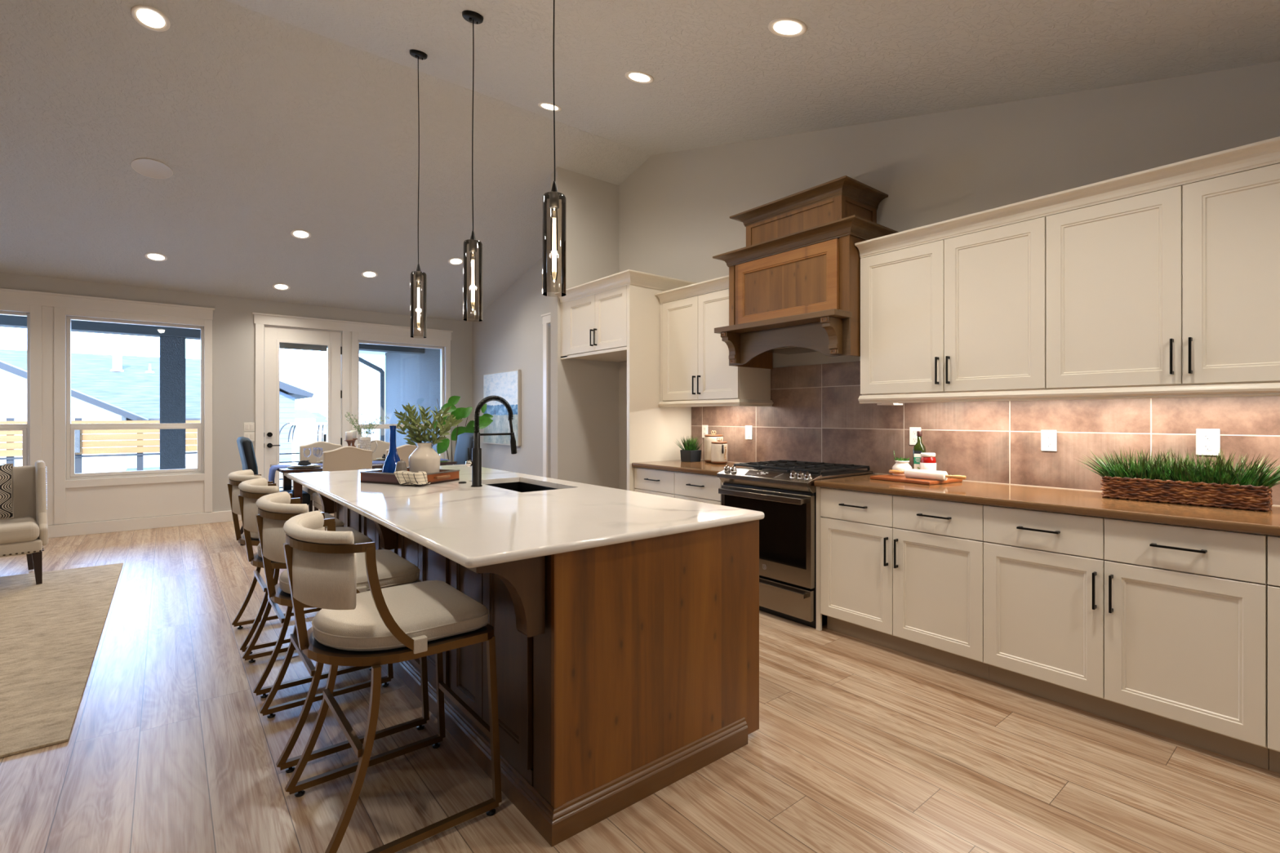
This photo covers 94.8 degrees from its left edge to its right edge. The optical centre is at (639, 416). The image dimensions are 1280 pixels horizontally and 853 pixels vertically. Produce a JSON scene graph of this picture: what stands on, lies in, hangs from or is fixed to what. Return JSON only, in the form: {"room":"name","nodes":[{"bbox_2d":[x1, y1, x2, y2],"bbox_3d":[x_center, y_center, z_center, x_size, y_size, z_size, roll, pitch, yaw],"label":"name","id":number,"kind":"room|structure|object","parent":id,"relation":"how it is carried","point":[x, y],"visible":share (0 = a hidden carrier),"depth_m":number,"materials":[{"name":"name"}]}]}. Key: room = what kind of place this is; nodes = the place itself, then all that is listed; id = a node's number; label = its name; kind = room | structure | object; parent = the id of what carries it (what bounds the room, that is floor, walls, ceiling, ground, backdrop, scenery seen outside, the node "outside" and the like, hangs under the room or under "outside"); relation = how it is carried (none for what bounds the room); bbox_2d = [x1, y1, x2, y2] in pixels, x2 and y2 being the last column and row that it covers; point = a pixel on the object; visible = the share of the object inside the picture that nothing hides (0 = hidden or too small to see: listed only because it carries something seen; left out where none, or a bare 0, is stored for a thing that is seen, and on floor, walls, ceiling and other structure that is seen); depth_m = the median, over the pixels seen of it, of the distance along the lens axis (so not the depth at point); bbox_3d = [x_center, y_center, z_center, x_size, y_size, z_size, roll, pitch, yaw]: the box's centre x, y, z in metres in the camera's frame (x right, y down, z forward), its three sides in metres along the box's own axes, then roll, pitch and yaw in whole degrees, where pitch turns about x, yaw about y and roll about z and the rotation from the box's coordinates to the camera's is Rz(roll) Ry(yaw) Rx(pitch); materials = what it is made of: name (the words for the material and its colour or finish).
{"room":"kitchen","nodes":[
{"label":"kitchen","id":0,"kind":"room"},
{"bbox_2d":[0,271,472,525],"bbox_3d":[-5.878,-0.100,7.008,8.340,2.850,0.150,0,0,-39],"label":"wall","id":1,"kind":"structure","parent":0,"point":[233,327],"depth_m":7.48,"materials":[{"name":"grey paint"}]},
{"bbox_2d":[0,311,30,466],"bbox_3d":[-7.115,-0.210,6.030,1.235,1.830,0.081,0,0,-39],"label":"window","id":2,"kind":"structure","parent":1,"relation":"in","point":[25,428],"depth_m":6.37,"materials":[{"name":"white paint"}]},
{"bbox_2d":[0,288,214,524],"bbox_3d":[-6.495,-0.084,6.391,3.045,2.537,0.036,0,0,-39],"label":"trim","id":3,"kind":"structure","parent":1,"relation":"attached to","point":[83,500],"depth_m":6.60,"materials":[{"name":"white paint"}]},
{"bbox_2d":[66,315,204,479],"bbox_3d":[-5.939,-0.210,6.977,1.235,1.830,0.081,0,0,-39],"label":"window","id":4,"kind":"structure","parent":1,"relation":"in","point":[70,428],"depth_m":6.85,"materials":[{"name":"white paint"}]},
{"bbox_2d":[48,510,241,537],"bbox_3d":[-5.823,1.258,6.940,8.040,0.135,0.026,0,0,-39],"label":"baseboard","id":5,"kind":"structure","parent":1,"relation":"attached to","point":[132,524],"depth_m":6.88,"materials":[{"name":"white paint"}]},
{"bbox_2d":[0,314,424,354],"bbox_3d":[-7.489,-1.360,7.657,9.945,0.230,2.878,0,0,-39],"label":"patio cover","id":6,"kind":"object","parent":1,"relation":"attached to","point":[6,321],"visible":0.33,"depth_m":8.85,"materials":[{"name":"grey paint"}]},
{"bbox_2d":[263,326,342,511],"bbox_3d":[-4.555,0.064,7.984,0.936,2.502,0.105,0,0,-39],"label":"door","id":7,"kind":"structure","parent":1,"relation":"in","point":[301,339],"depth_m":7.90,"materials":[{"name":"white paint"}]},
{"bbox_2d":[279,342,327,351],"bbox_3d":[-4.581,-0.950,8.014,0.572,0.090,0.016,0,0,-39],"label":"raised blind","id":8,"kind":"object","parent":1,"relation":"attached to","point":[321,346],"depth_m":8.01,"materials":[{"name":"grey"}]},
{"bbox_2d":[252,311,453,477],"bbox_3d":[-3.976,-0.011,8.421,2.640,2.672,0.036,0,0,-39],"label":"trim","id":9,"kind":"structure","parent":1,"relation":"attached to","point":[352,331],"depth_m":8.29,"materials":[{"name":"white paint"}]},
{"bbox_2d":[357,340,444,458],"bbox_3d":[-3.594,-0.195,8.867,1.270,1.800,0.081,0,0,-39],"label":"window","id":10,"kind":"structure","parent":1,"relation":"in","point":[442,348],"depth_m":8.84,"materials":[{"name":"glass"}]},
{"bbox_2d":[551,166,618,488],"bbox_3d":[-0.572,-0.596,6.217,0.770,3.842,0.140,0,0,-39],"label":"wall","id":11,"kind":"structure","parent":0,"point":[584,393],"depth_m":6.11,"materials":[{"name":"grey paint"}]},
{"bbox_2d":[0,0,1279,321],"bbox_3d":[-2.452,-1.926,2.756,8.340,1.758,11.070,0,0,-39],"label":"ceiling","id":12,"kind":"structure","parent":0,"point":[270,119],"depth_m":4.40,"materials":[{"name":"grey paint"}]},
{"bbox_2d":[130,4,170,31],"bbox_3d":[-3.150,-2.566,3.789,0.195,0.055,0.191,0,0,-44],"label":"recessed light","id":13,"kind":"object","parent":12,"relation":"in","point":[151,18],"visible":1,"depth_m":3.79,"materials":[{"name":"beige"}]},
{"bbox_2d":[130,158,173,178],"bbox_3d":[-4.213,-2.144,5.082,0.279,0.076,0.271,0,0,-43],"label":"ceiling speaker","id":14,"kind":"object","parent":12,"relation":"attached to","point":[148,167],"visible":1,"depth_m":5.08,"materials":[{"name":"beige"}]},
{"bbox_2d":[409,48,427,337],"bbox_3d":[-1.560,-1.574,4.143,0.120,2.027,0.121,0,0,-39],"label":"pendant light","id":15,"kind":"object","parent":12,"relation":"hanging from","point":[417,54],"visible":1,"depth_m":4.15,"materials":[{"name":"glass"}]},
{"bbox_2d":[462,9,483,321],"bbox_3d":[-0.968,-1.456,3.409,0.120,1.792,0.121,0,0,-39],"label":"pendant light","id":16,"kind":"object","parent":12,"relation":"hanging from","point":[473,17],"visible":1,"depth_m":3.41,"materials":[{"name":"glass"}]},
{"bbox_2d":[542,0,566,296],"bbox_3d":[-0.393,-1.341,2.695,0.120,1.562,0.121,0,0,-39],"label":"pendant light","id":17,"kind":"object","parent":12,"relation":"hanging from","point":[553,195],"visible":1,"depth_m":2.70,"materials":[{"name":"glass"}]},
{"bbox_2d":[549,181,559,208],"bbox_3d":[-0.393,-1.017,2.695,0.044,0.124,0.044,0,0,-39],"label":"socket","id":18,"kind":"object","parent":17,"relation":"attached to","point":[553,194],"depth_m":2.68,"materials":[{"name":"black metal"}]},
{"bbox_2d":[625,71,653,83],"bbox_3d":[-0.004,-2.277,3.945,0.195,0.054,0.191,0,0,-34],"label":"recessed light","id":19,"kind":"object","parent":12,"relation":"in","point":[644,77],"visible":1,"depth_m":3.94,"materials":[{"name":"beige"}]},
{"bbox_2d":[768,17,807,37],"bbox_3d":[0.747,-1.971,2.979,0.195,0.054,0.191,0,0,-34],"label":"recessed light","id":20,"kind":"object","parent":12,"relation":"in","point":[783,27],"visible":1,"depth_m":2.97,"materials":[{"name":"beige"}]},
{"bbox_2d":[0,513,1279,852],"bbox_3d":[-2.452,1.385,2.756,8.340,0.120,11.070,0,0,-39],"label":"floor","id":21,"kind":"structure","parent":0,"point":[859,745],"depth_m":2.20,"materials":[{"name":"brown wood"}]},
{"bbox_2d":[0,563,123,758],"bbox_3d":[-4.641,1.319,2.971,2.900,0.012,3.790,0,0,-39],"label":"area rug","id":22,"kind":"object","parent":21,"relation":"on","point":[51,631],"visible":1,"depth_m":3.36,"materials":[{"name":"carpet"}]},
{"bbox_2d":[0,460,48,584],"bbox_3d":[-5.212,0.843,4.616,0.787,0.947,0.787,0,0,42],"label":"chair","id":23,"kind":"object","parent":22,"relation":"on","point":[26,533],"visible":1,"depth_m":4.78,"materials":[{"name":"beige fabric"}]},
{"bbox_2d":[0,463,13,519],"bbox_3d":[-5.264,0.605,4.645,0.209,0.437,0.438,0,0,41],"label":"throw pillow","id":24,"kind":"object","parent":23,"relation":"on","point":[6,507],"visible":1,"depth_m":4.75,"materials":[{"name":"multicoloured fabric"}]},
{"bbox_2d":[0,516,39,544],"bbox_3d":[-5.152,0.906,4.558,0.620,0.133,0.680,0,0,42],"label":"seat cushion","id":25,"kind":"object","parent":23,"relation":"on","point":[17,530],"depth_m":4.56,"materials":[{"name":"beige fabric"}]},
{"bbox_2d":[236,436,310,545],"bbox_3d":[-3.996,0.772,6.412,0.637,1.119,0.510,0,0,-39],"label":"end chair","id":26,"kind":"object","parent":21,"relation":"on","point":[245,446],"visible":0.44,"depth_m":6.10,"materials":[{"name":"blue fabric"}]},
{"bbox_2d":[226,469,344,653],"bbox_3d":[-2.176,0.829,3.621,0.597,0.993,0.544,0,0,-39],"label":"bar stool","id":27,"kind":"object","parent":21,"relation":"on","point":[236,477],"visible":0.41,"depth_m":3.42,"materials":[{"name":"brown metal"}]},
{"bbox_2d":[231,484,240,515],"bbox_3d":[-2.340,0.476,3.489,0.136,0.172,0.498,0,0,-39],"label":"cushion","id":28,"kind":"object","parent":27,"relation":"on","point":[235,490],"depth_m":3.38,"materials":[{"name":"beige fabric"}]},
{"bbox_2d":[249,512,343,539],"bbox_3d":[-2.150,0.671,3.642,0.497,0.086,0.486,0,0,-39],"label":"seat cushion","id":29,"kind":"object","parent":27,"relation":"on","point":[254,535],"depth_m":3.60,"materials":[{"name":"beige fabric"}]},
{"bbox_2d":[237,477,373,698],"bbox_3d":[-1.768,0.829,3.115,0.597,0.993,0.544,0,0,-39],"label":"bar stool","id":30,"kind":"object","parent":21,"relation":"on","point":[252,490],"visible":0.49,"depth_m":2.89,"materials":[{"name":"leather"}]},
{"bbox_2d":[243,497,257,533],"bbox_3d":[-1.932,0.476,2.983,0.136,0.172,0.498,0,0,-39],"label":"cushion","id":31,"kind":"object","parent":30,"relation":"on","point":[250,508],"depth_m":2.86,"materials":[{"name":"beige fabric"}]},
{"bbox_2d":[257,527,372,557],"bbox_3d":[-1.742,0.671,3.136,0.497,0.086,0.486,0,0,-39],"label":"seat cushion","id":32,"kind":"object","parent":30,"relation":"on","point":[359,538],"depth_m":3.13,"materials":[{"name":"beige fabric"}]},
{"bbox_2d":[298,440,342,513],"bbox_3d":[-3.856,0.818,7.208,0.480,1.020,0.605,0,0,-39],"label":"dining chair","id":33,"kind":"object","parent":21,"relation":"on","point":[313,452],"visible":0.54,"depth_m":7.32,"materials":[{"name":"beige fabric"}]},
{"bbox_2d":[255,491,429,773],"bbox_3d":[-1.300,0.829,2.533,0.597,0.993,0.544,0,0,-39],"label":"bar stool","id":34,"kind":"object","parent":21,"relation":"on","point":[274,509],"visible":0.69,"depth_m":2.38,"materials":[{"name":"brown metal"}]},
{"bbox_2d":[262,517,286,563],"bbox_3d":[-1.463,0.476,2.401,0.136,0.172,0.498,0,0,-39],"label":"cushion","id":35,"kind":"object","parent":34,"relation":"on","point":[273,535],"depth_m":2.27,"materials":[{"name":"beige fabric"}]},
{"bbox_2d":[279,549,419,594],"bbox_3d":[-1.274,0.671,2.554,0.497,0.086,0.486,0,0,-39],"label":"seat cushion","id":36,"kind":"object","parent":34,"relation":"on","point":[393,570],"depth_m":2.47,"materials":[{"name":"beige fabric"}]},
{"bbox_2d":[312,445,373,512],"bbox_3d":[-3.220,0.818,6.366,0.480,1.020,0.605,0,0,-39],"label":"dining chair","id":37,"kind":"object","parent":21,"relation":"on","point":[344,458],"visible":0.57,"depth_m":6.14,"materials":[{"name":"beige fabric"}]},
{"bbox_2d":[270,459,457,503],"bbox_3d":[-3.253,0.938,7.010,1.870,0.775,0.960,0,0,-39],"label":"dining table","id":38,"kind":"object","parent":21,"relation":"on","point":[286,482],"visible":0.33,"depth_m":6.29,"materials":[{"name":"brown wood"}]},
{"bbox_2d":[268,458,453,483],"bbox_3d":[-3.254,0.683,7.010,1.944,0.273,0.440,0,0,-39],"label":"table runner","id":39,"kind":"object","parent":38,"relation":"on","point":[273,468],"visible":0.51,"depth_m":6.51,"materials":[{"name":"blue"}]},
{"bbox_2d":[359,436,377,453],"bbox_3d":[-3.236,0.393,7.005,0.188,0.306,0.136,0,0,-39],"label":"pitcher","id":40,"kind":"object","parent":39,"relation":"on","point":[365,442],"visible":0.48,"depth_m":6.95,"materials":[{"name":"beige"}]},
{"bbox_2d":[345,412,389,436],"bbox_3d":[-3.252,0.136,6.969,0.568,0.389,0.221,0,0,1],"label":"sprigs","id":41,"kind":"object","parent":40,"relation":"in","point":[367,432],"visible":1,"depth_m":6.98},
{"bbox_2d":[356,440,390,459],"bbox_3d":[-3.342,0.818,7.622,0.480,1.020,0.605,0,0,-39],"label":"dining chair","id":42,"kind":"object","parent":21,"relation":"on","point":[382,446],"visible":0.24,"depth_m":7.81,"materials":[{"name":"beige fabric"}]},
{"bbox_2d":[283,510,502,852],"bbox_3d":[-0.864,0.829,1.998,0.597,0.993,0.544,0,0,-39],"label":"bar stool","id":43,"kind":"object","parent":21,"relation":"on","point":[377,627],"visible":1,"depth_m":1.82,"materials":[{"name":"brown metal"}]},
{"bbox_2d":[292,526,356,609],"bbox_3d":[-1.028,0.476,1.866,0.136,0.172,0.498,0,0,-39],"label":"cushion","id":44,"kind":"object","parent":43,"relation":"on","point":[323,577],"depth_m":1.71,"materials":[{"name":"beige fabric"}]},
{"bbox_2d":[312,580,488,651],"bbox_3d":[-0.839,0.671,2.019,0.497,0.086,0.486,0,0,-39],"label":"seat cushion","id":45,"kind":"object","parent":43,"relation":"on","point":[435,610],"depth_m":1.89,"materials":[{"name":"beige fabric"}]},
{"bbox_2d":[385,444,417,466],"bbox_3d":[-2.743,0.818,6.751,0.480,1.020,0.605,0,0,-39],"label":"dining chair","id":46,"kind":"object","parent":21,"relation":"on","point":[404,451],"visible":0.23,"depth_m":6.50,"materials":[{"name":"beige fabric"}]},
{"bbox_2d":[433,395,493,460],"bbox_3d":[-2.522,0.508,8.600,0.895,1.633,0.486,0,0,6],"label":"plant","id":47,"kind":"object","parent":21,"relation":"on","point":[485,420],"visible":0.46,"depth_m":8.56,"materials":[{"name":"green plant"}]},
{"bbox_2d":[453,432,473,464],"bbox_3d":[-2.488,0.772,7.627,0.637,1.119,0.510,0,0,-39],"label":"end chair","id":48,"kind":"object","parent":21,"relation":"on","point":[465,440],"visible":0.2,"depth_m":7.71,"materials":[{"name":"blue fabric"}]},
{"bbox_2d":[295,481,759,847],"bbox_3d":[-0.951,0.875,3.279,1.224,0.899,3.140,0,0,-39],"label":"kitchen island","id":49,"kind":"object","parent":21,"relation":"on","point":[626,670],"visible":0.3,"depth_m":2.08,"materials":[{"name":"brown wood"}]},
{"bbox_2d":[286,464,764,568],"bbox_3d":[-0.968,0.410,3.265,1.290,0.030,3.160,0,0,-39],"label":"island countertop","id":50,"kind":"structure","parent":49,"relation":"on","point":[470,526],"depth_m":2.39,"materials":[{"name":"white stone"}]},
{"bbox_2d":[360,467,459,485],"bbox_3d":[-1.387,0.362,3.586,0.492,0.064,0.339,0,0,24],"label":"serving tray","id":51,"kind":"object","parent":50,"relation":"on","point":[443,475],"visible":0.68,"depth_m":3.49,"materials":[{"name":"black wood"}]},
{"bbox_2d":[382,426,399,473],"bbox_3d":[-1.507,0.219,3.589,0.124,0.327,0.124,0,0,-39],"label":"glass bottle","id":52,"kind":"object","parent":51,"relation":"on","point":[393,457],"visible":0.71,"depth_m":3.56,"materials":[{"name":"blue"}]},
{"bbox_2d":[394,471,431,485],"bbox_3d":[-1.325,0.351,3.371,0.234,0.071,0.098,0,0,19],"label":"kitchen towel","id":53,"kind":"object","parent":51,"relation":"on","point":[404,477],"visible":1,"depth_m":3.35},
{"bbox_2d":[408,442,440,473],"bbox_3d":[-1.326,0.272,3.621,0.185,0.221,0.185,0,0,-39],"label":"ceramic vase","id":54,"kind":"object","parent":51,"relation":"on","point":[424,458],"visible":0.84,"depth_m":3.56,"materials":[{"name":"ceramic"}]},
{"bbox_2d":[391,403,462,448],"bbox_3d":[-1.318,0.070,3.640,0.488,0.317,0.273,0,0,-2],"label":"leafy branches","id":55,"kind":"object","parent":54,"relation":"in","point":[415,433],"visible":0.97,"depth_m":3.60,"materials":[{"name":"green"}]},
{"bbox_2d":[465,395,516,487],"bbox_3d":[-0.853,0.136,3.394,0.311,0.519,0.062,0,0,-39],"label":"kitchen faucet","id":56,"kind":"object","parent":50,"relation":"on","point":[476,462],"visible":1,"depth_m":3.33,"materials":[{"name":"black metal"}]},
{"bbox_2d":[484,481,556,492],"bbox_3d":[-0.700,0.518,3.455,0.371,0.184,0.726,0,0,-39],"label":"sink","id":57,"kind":"object","parent":50,"relation":"in","point":[519,486],"visible":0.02,"depth_m":3.76,"materials":[{"name":"metal"}]},
{"bbox_2d":[554,269,697,491],"bbox_3d":[-0.161,0.043,5.674,0.806,2.565,1.218,0,0,-39],"label":"refrigerator surround","id":58,"kind":"object","parent":21,"relation":"on","point":[616,317],"visible":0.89,"depth_m":5.23,"materials":[{"name":"beige paint"}]},
{"bbox_2d":[634,466,721,505],"bbox_3d":[0.526,0.879,4.886,0.727,0.892,1.019,0,0,-39],"label":"base cabinet","id":59,"kind":"object","parent":21,"relation":"on","point":[704,488],"visible":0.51,"depth_m":4.63,"materials":[{"name":"beige paint"}]},
{"bbox_2d":[631,459,744,475],"bbox_3d":[0.538,0.413,4.875,0.724,0.036,1.057,0,0,-39],"label":"countertop","id":60,"kind":"structure","parent":59,"relation":"on","point":[702,467],"depth_m":4.75,"materials":[{"name":"wood"}]},
{"bbox_2d":[676,434,703,462],"bbox_3d":[0.431,0.276,5.195,0.226,0.238,0.271,0,0,-39],"label":"potted grass","id":61,"kind":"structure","parent":60,"relation":"on","point":[690,454],"depth_m":5.15,"materials":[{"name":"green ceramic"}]},
{"bbox_2d":[680,449,701,462],"bbox_3d":[0.447,0.344,5.183,0.134,0.102,0.134,0,0,-39],"label":"pot","id":62,"kind":"object","parent":61,"relation":"on","point":[686,455],"depth_m":5.14,"materials":[{"name":"black ceramic"}]},
{"bbox_2d":[704,430,723,462],"bbox_3d":[0.640,0.258,5.103,0.164,0.274,0.164,0,0,-39],"label":"canister","id":63,"kind":"object","parent":60,"relation":"on","point":[708,438],"visible":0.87,"depth_m":5.04,"materials":[{"name":"beige ceramic"}]},
{"bbox_2d":[711,437,727,464],"bbox_3d":[0.666,0.284,4.941,0.138,0.221,0.141,0,0,17],"label":"canister","id":64,"kind":"object","parent":60,"relation":"on","point":[718,449],"visible":1,"depth_m":4.88,"materials":[{"name":"beige ceramic"}]},
{"bbox_2d":[711,443,727,462],"bbox_3d":[0.666,0.300,4.943,0.138,0.151,0.138,0,0,-39],"label":"jar","id":65,"kind":"object","parent":64,"relation":"on","point":[718,451],"depth_m":4.88,"materials":[{"name":"beige ceramic"}]},
{"bbox_2d":[716,459,872,628],"bbox_3d":[1.072,0.832,4.134,0.783,0.986,0.765,0,0,-39],"label":"gas range","id":66,"kind":"object","parent":21,"relation":"on","point":[785,493],"visible":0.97,"depth_m":3.81,"materials":[{"name":"silver"}]},
{"bbox_2d":[818,471,872,479],"bbox_3d":[1.128,0.386,4.179,0.640,0.017,0.765,0,0,-39],"label":"cooktop","id":67,"kind":"object","parent":66,"relation":"in","point":[835,474],"depth_m":3.90,"materials":[{"name":"silver metal"}]},
{"bbox_2d":[816,486,989,680],"bbox_3d":[1.650,0.879,3.490,0.727,0.892,0.962,0,0,-39],"label":"base cabinet","id":68,"kind":"object","parent":21,"relation":"on","point":[902,574],"depth_m":3.22,"materials":[{"name":"beige paint"}]},
{"bbox_2d":[983,504,1268,769],"bbox_3d":[2.254,0.879,2.741,0.727,0.892,0.962,0,0,-39],"label":"base cabinet","id":69,"kind":"object","parent":21,"relation":"on","point":[1158,628],"visible":0.99,"depth_m":2.46,"materials":[{"name":"beige paint"}]},
{"bbox_2d":[1267,535,1279,773],"bbox_3d":[2.857,0.879,1.992,0.727,0.892,0.958,0,0,-39],"label":"base cabinet","id":70,"kind":"object","parent":21,"relation":"on","point":[1273,542],"visible":0.98,"depth_m":2.15,"materials":[{"name":"beige paint"}]},
{"bbox_2d":[813,473,1279,536],"bbox_3d":[2.256,0.413,2.742,0.724,0.036,2.880,0,0,-39],"label":"countertop","id":71,"kind":"structure","parent":70,"relation":"on","point":[1086,503],"depth_m":2.73,"materials":[{"name":"brown wood"}]},
{"bbox_2d":[870,474,962,484],"bbox_3d":[1.715,0.385,3.649,0.370,0.020,0.400,0,0,-32],"label":"cutting board","id":72,"kind":"object","parent":71,"relation":"on","point":[891,477],"visible":0.68,"depth_m":3.53,"materials":[{"name":"brown wood"}]},
{"bbox_2d":[892,452,911,475],"bbox_3d":[1.672,0.296,3.751,0.118,0.158,0.118,0,0,-39],"label":"plant","id":73,"kind":"object","parent":72,"relation":"on","point":[901,465],"visible":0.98,"depth_m":3.72,"materials":[{"name":"green plant"}]},
{"bbox_2d":[892,460,911,475],"bbox_3d":[1.672,0.327,3.751,0.118,0.095,0.118,0,0,-39],"label":"jar","id":74,"kind":"object","parent":73,"relation":"on","point":[901,465],"depth_m":3.71,"materials":[{"name":"beige"}]},
{"bbox_2d":[912,431,925,469],"bbox_3d":[1.778,0.233,3.743,0.066,0.283,0.071,0,0,39],"label":"oil bottle","id":75,"kind":"object","parent":72,"relation":"on","point":[919,448],"visible":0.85,"depth_m":3.73,"materials":[{"name":"green glass"}]},
{"bbox_2d":[888,468,966,480],"bbox_3d":[1.711,0.346,3.526,0.057,0.055,0.470,0,0,-34],"label":"rolling pin","id":76,"kind":"object","parent":72,"relation":"on","point":[908,473],"visible":1,"depth_m":3.49,"materials":[{"name":"white stone"}]},
{"bbox_2d":[920,452,936,471],"bbox_3d":[1.789,0.300,3.653,0.092,0.149,0.092,0,0,-39],"label":"sauce jar","id":77,"kind":"object","parent":72,"relation":"on","point":[927,460],"visible":0.73,"depth_m":3.62,"materials":[{"name":"red"}]},
{"bbox_2d":[1074,447,1279,511],"bbox_3d":[2.499,0.266,2.691,0.357,0.261,0.830,0,0,-39],"label":"grass planter","id":78,"kind":"object","parent":71,"relation":"on","point":[1220,486],"visible":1,"depth_m":2.63,"materials":[{"name":"brown"}]},
{"bbox_2d":[472,61,1279,506],"bbox_3d":[0.737,-0.665,5.326,0.150,3.980,10.770,0,0,-39],"label":"wall","id":79,"kind":"structure","parent":0,"point":[675,210],"depth_m":3.98,"materials":[{"name":"grey paint"}]},
{"bbox_2d":[483,369,520,446],"bbox_3d":[-2.029,-0.123,8.601,0.046,1.060,1.150,0,0,-39],"label":"painting","id":80,"kind":"object","parent":79,"relation":"attached to","point":[506,385],"visible":0.95,"depth_m":8.50,"materials":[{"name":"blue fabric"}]},
{"bbox_2d":[541,312,551,477],"bbox_3d":[-0.908,-0.001,7.218,0.036,2.652,1.180,0,0,-39],"label":"trim","id":81,"kind":"structure","parent":79,"relation":"attached to","point":[546,317],"depth_m":7.59,"materials":[{"name":"white paint"}]},
{"bbox_2d":[654,275,773,407],"bbox_3d":[0.610,-0.588,4.995,0.458,1.010,0.957,0,0,-39],"label":"upper cabinet","id":82,"kind":"object","parent":79,"relation":"attached to","point":[695,371],"visible":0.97,"depth_m":4.84,"materials":[{"name":"beige paint"}]},
{"bbox_2d":[712,175,898,368],"bbox_3d":[1.127,-0.950,4.185,0.666,1.126,1.192,0,0,-39],"label":"range hood","id":83,"kind":"object","parent":79,"relation":"attached to","point":[794,286],"visible":0.95,"depth_m":3.98,"materials":[{"name":"brown wood"}]},
{"bbox_2d":[714,308,852,333],"bbox_3d":[0.942,-0.640,4.036,0.192,0.038,1.014,0,0,-39],"label":"mantel shelf","id":84,"kind":"object","parent":83,"relation":"attached to","point":[814,318],"depth_m":3.93,"materials":[{"name":"brown wood"}]},
{"bbox_2d":[860,216,1047,395],"bbox_3d":[1.859,-0.579,3.465,0.432,0.892,1.013,0,0,-39],"label":"upper cabinet","id":85,"kind":"object","parent":79,"relation":"attached to","point":[966,313],"visible":0.99,"depth_m":3.29,"materials":[{"name":"beige paint"}]},
{"bbox_2d":[854,136,1279,258],"bbox_3d":[2.171,-1.052,3.058,0.458,0.083,2.038,0,0,-39],"label":"crown molding","id":86,"kind":"structure","parent":85,"relation":"on","point":[1265,153],"depth_m":2.79,"materials":[{"name":"beige paint"}]},
{"bbox_2d":[857,382,1279,404],"bbox_3d":[2.035,-0.109,2.949,0.034,0.052,2.038,0,0,-39],"label":"rail","id":87,"kind":"object","parent":85,"relation":"attached to","point":[1263,388],"visible":1,"depth_m":2.79,"materials":[{"name":"beige paint"}]},
{"bbox_2d":[691,360,1279,506],"bbox_3d":[1.961,0.000,3.678,0.010,0.790,4.708,0,0,-39],"label":"tile backsplash","id":88,"kind":"structure","parent":79,"relation":"attached to","point":[816,414],"depth_m":3.53,"materials":[{"name":"tile"}]},
{"bbox_2d":[1040,430,1057,451],"bbox_3d":[2.275,0.133,3.274,0.009,0.117,0.075,0,0,-39],"label":"wall outlet","id":89,"kind":"object","parent":88,"relation":"attached to","point":[1048,437],"visible":1,"depth_m":3.27,"materials":[{"name":"white plastic"}]},
{"bbox_2d":[1195,428,1220,455],"bbox_3d":[2.677,0.120,2.774,0.009,0.125,0.082,0,0,-39],"label":"wall outlet","id":90,"kind":"object","parent":88,"relation":"attached to","point":[1207,440],"visible":0.89,"depth_m":2.77,"materials":[{"name":"white plastic"}]},
{"bbox_2d":[1045,163,1279,389],"bbox_3d":[2.499,-0.579,2.671,0.432,0.892,1.023,0,0,-39],"label":"upper cabinet","id":91,"kind":"object","parent":79,"relation":"attached to","point":[1178,286],"visible":0.99,"depth_m":2.59,"materials":[{"name":"beige paint"}]},
{"label":"outside","id":92,"kind":"structure","parent":0,"visible":0},
{"bbox_3d":[-7.561,1.405,7.790,10.000,0.120,3.180,0,0,-39],"label":"trim","id":93,"kind":"structure","parent":92,"visible":0},
{"bbox_2d":[160,335,185,469],"bbox_3d":[-7.339,0.050,9.240,0.315,2.590,0.300,0,0,-39],"label":"patio post","id":94,"kind":"object","parent":93,"relation":"on","point":[172,348],"visible":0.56,"depth_m":9.13,"materials":[{"name":"paint"}]},
{"bbox_2d":[359,348,439,454],"bbox_3d":[-4.416,-0.165,11.936,1.700,3.020,5.670,0,0,-39],"label":"house wing","id":95,"kind":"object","parent":93,"relation":"on","point":[411,379],"visible":0.29,"depth_m":12.47,"materials":[{"name":"paint"}]},
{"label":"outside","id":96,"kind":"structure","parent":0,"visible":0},
{"bbox_2d":[125,422,385,490],"bbox_3d":[-54.083,1.725,67.123,120.000,0.200,147.600,0,0,-39],"label":"yard","id":97,"kind":"structure","parent":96,"point":[375,436],"depth_m":34.44,"materials":[{"name":"white"}]},
{"bbox_2d":[0,349,200,473],"bbox_3d":[-21.857,-1.325,15.651,17.600,6.300,9.400,0,0,-39],"label":"house","id":98,"kind":"structure","parent":97,"relation":"on","point":[104,387],"depth_m":19.41,"materials":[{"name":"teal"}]},
{"bbox_2d":[0,417,200,473],"bbox_3d":[-11.752,0.825,11.079,7.600,1.600,0.200,0,0,-39],"label":"fence","id":99,"kind":"object","parent":97,"relation":"on","point":[135,441],"visible":0.44,"depth_m":11.86,"materials":[{"name":"brown wood"}]},
{"bbox_2d":[279,380,314,462],"bbox_3d":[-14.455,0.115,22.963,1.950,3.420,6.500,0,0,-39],"label":"house","id":100,"kind":"structure","parent":97,"relation":"on","point":[288,393],"depth_m":20.75,"materials":[{"name":"white"}]},
{"bbox_2d":[279,422,327,481],"bbox_3d":[-8.227,0.885,14.792,1.564,1.479,0.560,0,0,-39],"label":"trellis","id":101,"kind":"object","parent":97,"relation":"on","point":[293,428],"visible":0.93,"depth_m":14.70,"materials":[{"name":"grey wood"}]},
{"bbox_2d":[294,409,319,440],"bbox_3d":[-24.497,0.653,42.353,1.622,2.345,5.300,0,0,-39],"label":"house","id":102,"kind":"structure","parent":97,"relation":"on","point":[303,432],"depth_m":40.61,"materials":[{"name":"white"}]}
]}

